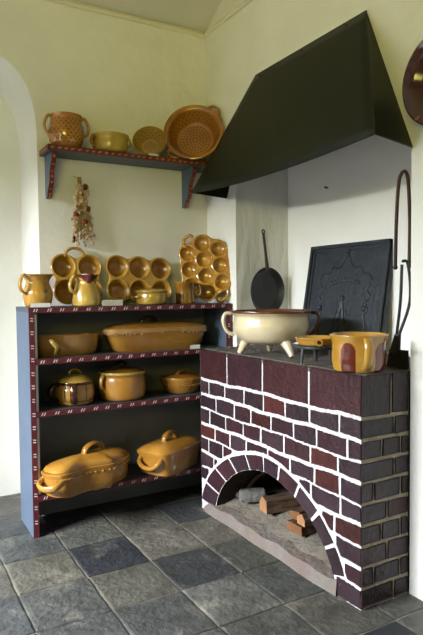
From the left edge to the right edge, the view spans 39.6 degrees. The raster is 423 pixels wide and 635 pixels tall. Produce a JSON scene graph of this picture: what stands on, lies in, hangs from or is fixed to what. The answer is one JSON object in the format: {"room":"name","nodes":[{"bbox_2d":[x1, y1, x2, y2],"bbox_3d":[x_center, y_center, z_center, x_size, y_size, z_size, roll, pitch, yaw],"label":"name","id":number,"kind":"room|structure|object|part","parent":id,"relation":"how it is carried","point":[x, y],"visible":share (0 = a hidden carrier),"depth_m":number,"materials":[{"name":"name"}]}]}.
{"room":"historic interior","nodes":[
{"label":"historic interior","id":0,"kind":"room"},
{"bbox_2d":[0,0,207,495],"bbox_3d":[-1.950,-0.300,2.772,4.200,2.789,0.420,-2,3,-30],"label":"wall","id":1,"kind":"structure","parent":0,"point":[124,76],"depth_m":3.33,"materials":[{"name":"paint"}]},
{"bbox_2d":[71,176,95,246],"bbox_3d":[-0.699,-0.575,3.179,0.144,0.383,0.058,-2,3,-30],"label":"bouquet","id":2,"kind":"object","parent":1,"relation":"hanging from","point":[82,218],"visible":1,"depth_m":3.17,"materials":[{"name":"beige plant"}]},
{"bbox_2d":[39,143,207,207],"bbox_3d":[-0.428,-0.767,3.275,1.008,0.251,0.186,-2,3,-30],"label":"wall shelf","id":3,"kind":"object","parent":1,"relation":"attached to","point":[189,168],"visible":0.99,"depth_m":3.19,"materials":[{"name":"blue wood"}]},
{"bbox_2d":[43,111,89,146],"bbox_3d":[-0.749,-0.965,3.060,0.202,0.170,0.184,0,3,11],"label":"pot","id":4,"kind":"object","parent":3,"relation":"on","point":[65,128],"visible":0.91,"depth_m":2.99,"materials":[{"name":"orange ceramic"}]},
{"bbox_3d":[-0.839,-0.989,3.005,0.051,0.115,0.022,-2,3,-35],"label":"handle","id":5,"kind":"part","parent":4,"relation":"part of","materials":[{"name":"orange ceramic"}]},
{"bbox_3d":[-0.666,-0.994,3.091,0.051,0.115,0.022,-1,3,-18],"label":"handle","id":6,"kind":"part","parent":4,"relation":"part of","materials":[{"name":"orange ceramic"}]},
{"bbox_2d":[90,131,131,152],"bbox_3d":[-0.548,-0.943,3.175,0.204,0.113,0.204,0,3,12],"label":"pot","id":7,"kind":"object","parent":3,"relation":"on","point":[104,140],"visible":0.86,"depth_m":3.10,"materials":[{"name":"yellow ceramic"}]},
{"bbox_3d":[-0.625,-0.938,3.107,0.038,0.070,0.021,-3,3,-42],"label":"handle","id":8,"kind":"part","parent":7,"relation":"part of","materials":[{"name":"brown ceramic"}]},
{"bbox_2d":[132,126,166,154],"bbox_3d":[-0.345,-0.992,3.302,0.196,0.179,0.115,0,3,2],"label":"bowl","id":9,"kind":"object","parent":3,"relation":"on","point":[146,140],"visible":0.95,"depth_m":3.33,"materials":[{"name":"yellow ceramic"}]},
{"bbox_2d":[164,105,223,158],"bbox_3d":[-0.100,-1.071,3.412,0.352,0.337,0.173,0,3,5],"label":"colander","id":10,"kind":"object","parent":3,"relation":"on","point":[192,131],"visible":0.94,"depth_m":3.44,"materials":[{"name":"brown ceramic"}]},
{"bbox_3d":[-0.214,-0.937,3.363,0.082,0.077,0.020,0,-14,4],"label":"handle","id":11,"kind":"part","parent":10,"relation":"part of","materials":[{"name":"brown ceramic"}]},
{"bbox_3d":[0.010,-1.198,3.413,0.082,0.077,0.020,0,-14,4],"label":"handle","id":12,"kind":"part","parent":10,"relation":"part of","materials":[{"name":"brown ceramic"}]},
{"bbox_2d":[44,0,252,38],"bbox_3d":[-0.863,-1.580,0.799,4.206,0.031,4.006,-2,3,-30],"label":"trim","id":13,"kind":"structure","parent":1,"relation":"attached to","point":[62,2],"depth_m":3.31,"materials":[{"name":"paint"}]},
{"bbox_2d":[70,0,244,32],"bbox_3d":[-0.867,-1.964,0.778,4.200,0.733,4.000,-2,3,-30],"label":"ceiling","id":14,"kind":"structure","parent":0,"point":[197,15],"depth_m":3.31,"materials":[{"name":"paint"}]},
{"bbox_2d":[0,484,422,634],"bbox_3d":[-0.781,1.180,1.527,5.500,0.081,5.400,-2,3,-30],"label":"floor","id":15,"kind":"structure","parent":0,"point":[157,563],"depth_m":2.43,"materials":[{"name":"tile"}]},
{"bbox_2d":[16,303,230,538],"bbox_3d":[-0.450,0.494,3.250,1.142,1.130,0.292,-2,3,-30],"label":"shelving unit","id":16,"kind":"object","parent":15,"relation":"on","point":[50,431],"visible":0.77,"depth_m":3.24,"materials":[{"name":"blue paint"}]},
{"bbox_3d":[-0.935,0.513,2.975,0.024,1.127,0.283,-2,3,-30],"label":"panel","id":17,"kind":"part","parent":16,"relation":"part of","materials":[{"name":"blue paint"}]},
{"bbox_2d":[18,273,53,306],"bbox_3d":[-0.878,-0.137,2.950,0.174,0.167,0.167,-1,3,-15],"label":"jug","id":18,"kind":"object","parent":16,"relation":"on","point":[37,289],"visible":0.94,"depth_m":2.89,"materials":[{"name":"ceramic"}]},
{"bbox_3d":[-0.921,-0.160,2.875,0.020,0.112,0.058,1,3,32],"label":"handle","id":19,"kind":"part","parent":18,"relation":"part of","materials":[{"name":"ceramic"}]},
{"bbox_2d":[30,303,49,306],"bbox_3d":[-0.837,-0.060,2.871,0.095,0.020,0.010,-2,3,-30],"label":"label card","id":20,"kind":"object","parent":16,"relation":"on","point":[32,304],"visible":1,"depth_m":2.87,"materials":[{"name":"white paper"}]},
{"bbox_2d":[37,332,98,356],"bbox_3d":[-0.768,0.141,3.045,0.198,0.108,0.385,2,4,43],"label":"oval dish","id":21,"kind":"object","parent":16,"relation":"on","point":[77,343],"visible":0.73,"depth_m":2.98,"materials":[{"name":"ceramic"}]},
{"bbox_3d":[-0.784,0.147,2.922,0.055,0.087,0.054,-2,3,-34],"label":"handle","id":22,"kind":"part","parent":21,"relation":"part of","materials":[{"name":"ceramic"}]},
{"bbox_2d":[47,368,94,405],"bbox_3d":[-0.719,0.357,3.059,0.210,0.188,0.234,0,3,11],"label":"lidded pot","id":23,"kind":"object","parent":16,"relation":"on","point":[72,389],"visible":1,"depth_m":2.99,"materials":[{"name":"ceramic"}]},
{"bbox_3d":[-0.806,0.382,2.990,0.064,0.098,0.036,-3,3,-43],"label":"handle","id":24,"kind":"part","parent":23,"relation":"part of","materials":[{"name":"brown ceramic"}]},
{"bbox_3d":[-0.717,0.315,3.070,0.183,0.044,0.183,-2,3,-35],"label":"lid","id":25,"kind":"part","parent":23,"relation":"part of","materials":[{"name":"ceramic"}]},
{"bbox_3d":[-0.696,0.387,2.963,0.036,0.111,0.050,-1,3,-11],"label":"handle","id":26,"kind":"part","parent":23,"relation":"part of","materials":[{"name":"brown ceramic"}]},
{"bbox_3d":[-0.718,0.280,3.068,0.070,0.036,0.022,-2,3,-35],"label":"handle","id":27,"kind":"part","parent":23,"relation":"part of","materials":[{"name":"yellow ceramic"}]},
{"bbox_2d":[50,247,102,303],"bbox_3d":[-0.731,-0.228,3.174,0.281,0.310,0.095,-2,3,-29],"label":"egg tray","id":28,"kind":"object","parent":16,"relation":"on","point":[63,266],"visible":0.57,"depth_m":3.16,"materials":[{"name":"ceramic"}]},
{"bbox_3d":[-0.739,-0.353,3.172,0.125,0.060,0.024,-2,3,-31],"label":"handle","id":29,"kind":"part","parent":28,"relation":"part of","materials":[{"name":"ceramic"}]},
{"bbox_2d":[36,441,129,497],"bbox_3d":[-0.640,0.756,2.997,0.244,0.223,0.558,1,3,35],"label":"casserole","id":30,"kind":"object","parent":16,"relation":"on","point":[101,467],"visible":1,"depth_m":2.93,"materials":[{"name":"ceramic"}]},
{"bbox_3d":[-0.781,0.801,2.808,0.153,0.063,0.084,1,3,35],"label":"handle","id":31,"kind":"part","parent":30,"relation":"part of","materials":[{"name":"ceramic"}]},
{"bbox_3d":[-0.628,0.718,3.016,0.223,0.053,0.489,1,3,35],"label":"lid","id":32,"kind":"part","parent":30,"relation":"part of","materials":[{"name":"ceramic"}]},
{"bbox_3d":[-0.614,0.672,3.046,0.036,0.060,0.148,1,3,35],"label":"handle","id":33,"kind":"part","parent":30,"relation":"part of","materials":[{"name":"ceramic"}]},
{"bbox_2d":[68,274,100,305],"bbox_3d":[-0.652,-0.143,3.049,0.151,0.165,0.163,-1,3,0],"label":"jug","id":34,"kind":"object","parent":16,"relation":"on","point":[86,292],"visible":1,"depth_m":3.00,"materials":[{"name":"ceramic"}]},
{"bbox_3d":[-0.704,-0.167,2.992,0.022,0.107,0.058,2,3,40],"label":"handle","id":35,"kind":"part","parent":34,"relation":"part of","materials":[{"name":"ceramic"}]},
{"bbox_2d":[101,300,122,305],"bbox_3d":[-0.519,-0.077,3.065,0.112,0.030,0.015,-2,3,-30],"label":"label card","id":36,"kind":"object","parent":16,"relation":"on","point":[104,302],"visible":0.95,"depth_m":3.06,"materials":[{"name":"white paper"}]},
{"bbox_3d":[-0.519,0.500,3.371,1.092,1.102,0.010,-2,3,-30],"label":"panel","id":37,"kind":"part","parent":16,"relation":"part of","materials":[{"name":"wood"}]},
{"bbox_2d":[97,360,145,401],"bbox_3d":[-0.492,0.338,3.209,0.266,0.207,0.266,-1,3,1],"label":"lidded pot","id":38,"kind":"object","parent":16,"relation":"on","point":[121,383],"visible":1,"depth_m":3.10,"materials":[{"name":"ceramic"}]},
{"bbox_3d":[-0.574,0.347,3.100,0.025,0.097,0.045,1,3,37],"label":"handle","id":39,"kind":"part","parent":38,"relation":"part of","materials":[{"name":"ceramic"}]},
{"bbox_3d":[-0.492,0.253,3.205,0.073,0.035,0.022,-3,3,-41],"label":"handle","id":40,"kind":"part","parent":38,"relation":"part of","materials":[{"name":"brown ceramic"}]},
{"bbox_3d":[-0.492,0.280,3.206,0.242,0.029,0.242,-2,3,-30],"label":"lid","id":41,"kind":"part","parent":38,"relation":"part of","materials":[{"name":"brown ceramic"}]},
{"bbox_2d":[105,255,171,301],"bbox_3d":[-0.417,-0.218,3.356,0.405,0.274,0.088,-2,3,-29],"label":"tray","id":42,"kind":"object","parent":16,"relation":"on","point":[126,276],"visible":0.84,"depth_m":3.34,"materials":[{"name":"ceramic"}]},
{"bbox_2d":[134,285,169,304],"bbox_3d":[-0.328,-0.124,3.228,0.185,0.106,0.180,0,3,12],"label":"lidded pot","id":43,"kind":"object","parent":16,"relation":"on","point":[151,295],"visible":0.99,"depth_m":3.16,"materials":[{"name":"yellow ceramic"}]},
{"bbox_3d":[-0.331,-0.160,3.227,0.176,0.034,0.176,-2,3,-30],"label":"lid","id":44,"kind":"part","parent":43,"relation":"part of","materials":[{"name":"yellow ceramic"}]},
{"bbox_2d":[101,315,206,352],"bbox_3d":[-0.315,0.083,3.303,0.611,0.191,0.203,-2,3,-31],"label":"long terrine","id":45,"kind":"object","parent":16,"relation":"on","point":[140,336],"visible":1,"depth_m":3.21,"materials":[{"name":"ceramic"}]},
{"bbox_3d":[-0.350,0.010,3.280,0.113,0.042,0.022,-2,3,-31],"label":"handle","id":46,"kind":"part","parent":45,"relation":"part of","materials":[{"name":"brown ceramic"}]},
{"bbox_3d":[-0.316,0.041,3.301,0.594,0.035,0.188,-2,3,-31],"label":"lid","id":47,"kind":"part","parent":45,"relation":"part of","materials":[{"name":"ceramic"}]},
{"bbox_2d":[137,430,200,476],"bbox_3d":[-0.242,0.743,3.295,0.237,0.215,0.422,1,3,30],"label":"casserole","id":48,"kind":"object","parent":16,"relation":"on","point":[168,455],"visible":1,"depth_m":3.18,"materials":[{"name":"ceramic"}]},
{"bbox_3d":[-0.333,0.783,3.140,0.160,0.073,0.060,1,3,30],"label":"handle","id":49,"kind":"part","parent":48,"relation":"part of","materials":[{"name":"ceramic"}]},
{"bbox_3d":[-0.235,0.702,3.307,0.222,0.040,0.374,1,3,30],"label":"lid","id":50,"kind":"part","parent":48,"relation":"part of","materials":[{"name":"ceramic"}]},
{"bbox_3d":[-0.235,0.663,3.305,0.032,0.056,0.138,1,3,30],"label":"handle","id":51,"kind":"part","parent":48,"relation":"part of","materials":[{"name":"ceramic"}]},
{"bbox_2d":[159,367,200,393],"bbox_3d":[-0.175,0.360,3.394,0.252,0.141,0.252,-2,3,-30],"label":"lidded pot","id":52,"kind":"object","parent":16,"relation":"on","point":[180,382],"visible":0.94,"depth_m":3.31,"materials":[{"name":"ceramic"}]},
{"bbox_3d":[-0.175,0.333,3.393,0.232,0.025,0.232,-2,3,-30],"label":"lid","id":53,"kind":"part","parent":52,"relation":"part of","materials":[{"name":"brown ceramic"}]},
{"bbox_3d":[-0.169,0.312,3.390,0.029,0.045,0.109,1,3,37],"label":"handle","id":54,"kind":"part","parent":52,"relation":"part of","materials":[{"name":"ceramic"}]},
{"bbox_2d":[175,282,201,303],"bbox_3d":[-0.137,-0.141,3.345,0.148,0.125,0.120,-2,3,-30],"label":"mug","id":55,"kind":"object","parent":16,"relation":"on","point":[185,291],"visible":1,"depth_m":3.29,"materials":[{"name":"brown ceramic"}]},
{"bbox_3d":[-0.080,-0.151,3.347,0.047,0.095,0.021,-1,3,-8],"label":"handle","id":56,"kind":"part","parent":55,"relation":"part of","materials":[{"name":"brown ceramic"}]},
{"bbox_2d":[190,345,199,348],"bbox_3d":[-0.094,0.165,3.309,0.062,0.022,0.011,-2,3,-30],"label":"label card","id":57,"kind":"object","parent":16,"relation":"on","point":[191,346],"visible":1,"depth_m":3.30,"materials":[{"name":"white paper"}]},
{"bbox_2d":[178,234,230,301],"bbox_3d":[-0.036,-0.291,3.439,0.316,0.400,0.086,0,3,6],"label":"pan","id":58,"kind":"object","parent":16,"relation":"on","point":[204,260],"visible":0.95,"depth_m":3.43,"materials":[{"name":"orange ceramic"}]},
{"bbox_3d":[-0.138,-0.448,3.447,0.077,0.084,0.018,-7,-5,4],"label":"ear handle","id":59,"kind":"part","parent":58,"relation":"part of","materials":[{"name":"orange ceramic"}]},
{"bbox_3d":[0.069,-0.135,3.408,0.077,0.084,0.018,-7,-5,4],"label":"ear handle","id":60,"kind":"part","parent":58,"relation":"part of","materials":[{"name":"orange ceramic"}]},
{"bbox_3d":[0.033,0.479,3.530,0.024,1.127,0.283,-2,3,-30],"label":"panel","id":61,"kind":"part","parent":16,"relation":"part of","materials":[{"name":"blue paint"}]},
{"bbox_2d":[200,343,409,609],"bbox_3d":[0.504,0.625,2.863,0.636,0.885,1.256,-2,3,-30],"label":"brick hearth","id":62,"kind":"object","parent":15,"relation":"on","point":[338,442],"visible":1,"depth_m":2.42,"materials":[{"name":"brown brick"}]},
{"bbox_2d":[239,488,266,501],"bbox_3d":[0.217,0.935,3.099,0.152,0.054,0.081,-1,3,-10],"label":"lump","id":63,"kind":"object","parent":62,"relation":"on","point":[246,494],"visible":0.87,"depth_m":3.07,"materials":[{"name":"grey stone"}]},
{"bbox_2d":[221,309,320,357],"bbox_3d":[0.289,0.073,2.852,0.423,0.217,0.398,-2,3,-30],"label":"cauldron","id":64,"kind":"object","parent":62,"relation":"on","point":[270,328],"visible":0.98,"depth_m":2.71,"materials":[{"name":"beige ceramic"}]},
{"bbox_3d":[0.081,0.032,2.850,0.067,0.124,0.027,-1,3,0],"label":"handle","id":65,"kind":"part","parent":64,"relation":"part of","materials":[{"name":"beige ceramic"}]},
{"bbox_3d":[0.495,0.028,2.850,0.067,0.124,0.027,-1,3,0],"label":"handle","id":66,"kind":"part","parent":64,"relation":"part of","materials":[{"name":"brown ceramic"}]},
{"bbox_2d":[259,492,300,514],"bbox_3d":[0.415,0.924,2.983,0.340,0.078,0.084,-2,3,-22],"label":"firewood","id":67,"kind":"object","parent":62,"relation":"on","point":[282,502],"visible":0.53,"depth_m":2.92,"materials":[{"name":"brown wood"}]},
{"bbox_2d":[287,519,316,536],"bbox_3d":[0.503,0.958,2.763,0.300,0.045,0.103,-2,3,-34],"label":"firewood","id":68,"kind":"object","parent":62,"relation":"on","point":[293,526],"visible":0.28,"depth_m":2.67,"materials":[{"name":"brown wood"}]},
{"bbox_2d":[290,506,305,519],"bbox_3d":[0.489,0.912,2.802,0.260,0.041,0.076,-3,3,-40],"label":"firewood","id":69,"kind":"object","parent":68,"relation":"on","point":[294,513],"visible":0.23,"depth_m":2.73,"materials":[{"name":"brown wood"}]},
{"bbox_2d":[297,513,312,526],"bbox_3d":[0.524,0.908,2.714,0.270,0.054,0.064,-2,3,-27],"label":"firewood","id":70,"kind":"object","parent":68,"relation":"on","point":[303,520],"visible":0.24,"depth_m":2.64,"materials":[{"name":"brown wood"}]},
{"bbox_2d":[298,345,331,364],"bbox_3d":[0.452,0.156,2.505,0.159,0.078,0.161,1,3,28],"label":"trivet","id":71,"kind":"object","parent":62,"relation":"on","point":[329,348],"visible":0.72,"depth_m":2.44,"materials":[{"name":"black metal"}]},
{"bbox_3d":[0.380,0.162,2.471,0.019,0.071,0.018,-2,3,-25],"label":"leg","id":72,"kind":"part","parent":71,"relation":"part of","materials":[{"name":"black metal"}]},
{"bbox_2d":[295,335,331,346],"bbox_3d":[0.454,0.099,2.494,0.190,0.037,0.206,-2,3,-30],"label":"skillet","id":73,"kind":"object","parent":71,"relation":"on","point":[305,340],"visible":0.75,"depth_m":2.43,"materials":[{"name":"ceramic"}]},
{"bbox_3d":[0.438,0.101,2.396,0.029,0.030,0.046,0,3,7],"label":"socket handle","id":74,"kind":"part","parent":73,"relation":"part of","materials":[{"name":"ceramic"}]},
{"bbox_3d":[0.458,0.156,2.581,0.018,0.071,0.019,0,3,5],"label":"leg","id":75,"kind":"part","parent":71,"relation":"part of","materials":[{"name":"black metal"}]},
{"bbox_3d":[0.495,0.162,2.440,0.018,0.071,0.019,-2,3,-35],"label":"leg","id":76,"kind":"part","parent":71,"relation":"part of","materials":[{"name":"black metal"}]},
{"bbox_2d":[298,238,392,344],"bbox_3d":[0.684,-0.110,3.069,0.139,0.557,0.613,-2,3,-30],"label":"fireback","id":77,"kind":"object","parent":62,"relation":"on","point":[349,285],"visible":0.72,"depth_m":3.01,"materials":[{"name":"black metal"}]},
{"bbox_2d":[329,332,388,372],"bbox_3d":[0.584,0.135,2.288,0.224,0.144,0.252,-2,3,-30],"label":"pot","id":78,"kind":"object","parent":62,"relation":"on","point":[352,352],"visible":1,"depth_m":2.21,"materials":[{"name":"ceramic"}]},
{"bbox_3d":[0.579,0.138,2.174,0.034,0.130,0.058,-1,3,-1],"label":"handle","id":79,"kind":"part","parent":78,"relation":"part of","materials":[{"name":"ceramic"}]},
{"bbox_2d":[387,259,410,368],"bbox_3d":[0.748,-0.013,2.328,0.055,0.429,0.123,-1,3,-12],"label":"shovel","id":80,"kind":"object","parent":62,"relation":"on","point":[397,358],"visible":0.98,"depth_m":2.32,"materials":[{"name":"black metal"}]},
{"bbox_3d":[0.748,0.133,2.345,0.044,0.135,0.106,-2,3,-30],"label":"blade","id":81,"kind":"part","parent":80,"relation":"part of","materials":[{"name":"black metal"}]},
{"bbox_3d":[0.758,-0.075,2.307,0.050,0.303,0.086,0,3,3],"label":"handle","id":82,"kind":"part","parent":80,"relation":"part of","materials":[{"name":"black metal"}]},
{"bbox_2d":[205,0,422,600],"bbox_3d":[1.021,-0.286,1.812,0.001,2.789,4.200,-2,3,-30],"label":"wall","id":83,"kind":"structure","parent":0,"point":[262,33],"depth_m":2.63,"materials":[{"name":"paint"}]},
{"bbox_2d":[191,10,412,198],"bbox_3d":[0.332,-0.964,2.739,0.233,0.626,1.401,-2,3,-30],"label":"hood","id":84,"kind":"object","parent":83,"relation":"attached to","point":[334,92],"visible":1,"depth_m":2.55,"materials":[{"name":"metal"}]},
{"bbox_3d":[0.060,-0.986,3.208,0.229,0.610,0.315,-2,3,-30],"label":"panel","id":85,"kind":"part","parent":84,"relation":"part of","materials":[{"name":"black metal"}]},
{"bbox_3d":[0.686,-0.951,2.239,0.160,0.614,0.363,0,3,10],"label":"panel","id":86,"kind":"part","parent":84,"relation":"part of","materials":[{"name":"black metal"}]},
{"bbox_2d":[236,135,411,356],"bbox_3d":[0.616,-0.086,2.903,0.369,2.300,1.259,-2,3,-30],"label":"wall niche","id":87,"kind":"object","parent":83,"relation":"in","point":[296,213],"visible":0.33,"depth_m":3.24,"materials":[{"name":"paint"}]},
{"bbox_2d":[250,229,284,308],"bbox_3d":[0.318,-0.264,3.401,0.264,0.494,0.044,-2,3,-37],"label":"frying pan","id":88,"kind":"object","parent":87,"relation":"hanging from","point":[267,290],"visible":0.86,"depth_m":3.42,"materials":[{"name":"black metal"}]},
{"bbox_3d":[0.311,-0.390,3.387,0.042,0.240,0.027,1,3,34],"label":"handle","id":89,"kind":"part","parent":88,"relation":"part of","materials":[{"name":"metal"}]},
{"bbox_2d":[393,170,410,269],"bbox_3d":[0.751,-0.384,2.308,0.020,0.389,0.089,-2,3,-30],"label":"tongs","id":90,"kind":"object","parent":87,"relation":"hanging from","point":[395,267],"visible":0.88,"depth_m":2.31,"materials":[{"name":"metal"}]},
{"bbox_2d":[402,40,422,124],"bbox_3d":[0.821,-0.850,2.070,0.049,0.342,0.342,-2,3,-30],"label":"plate","id":91,"kind":"object","parent":83,"relation":"attached to","point":[412,86],"visible":1,"depth_m":2.17,"materials":[{"name":"ceramic"}]}
]}

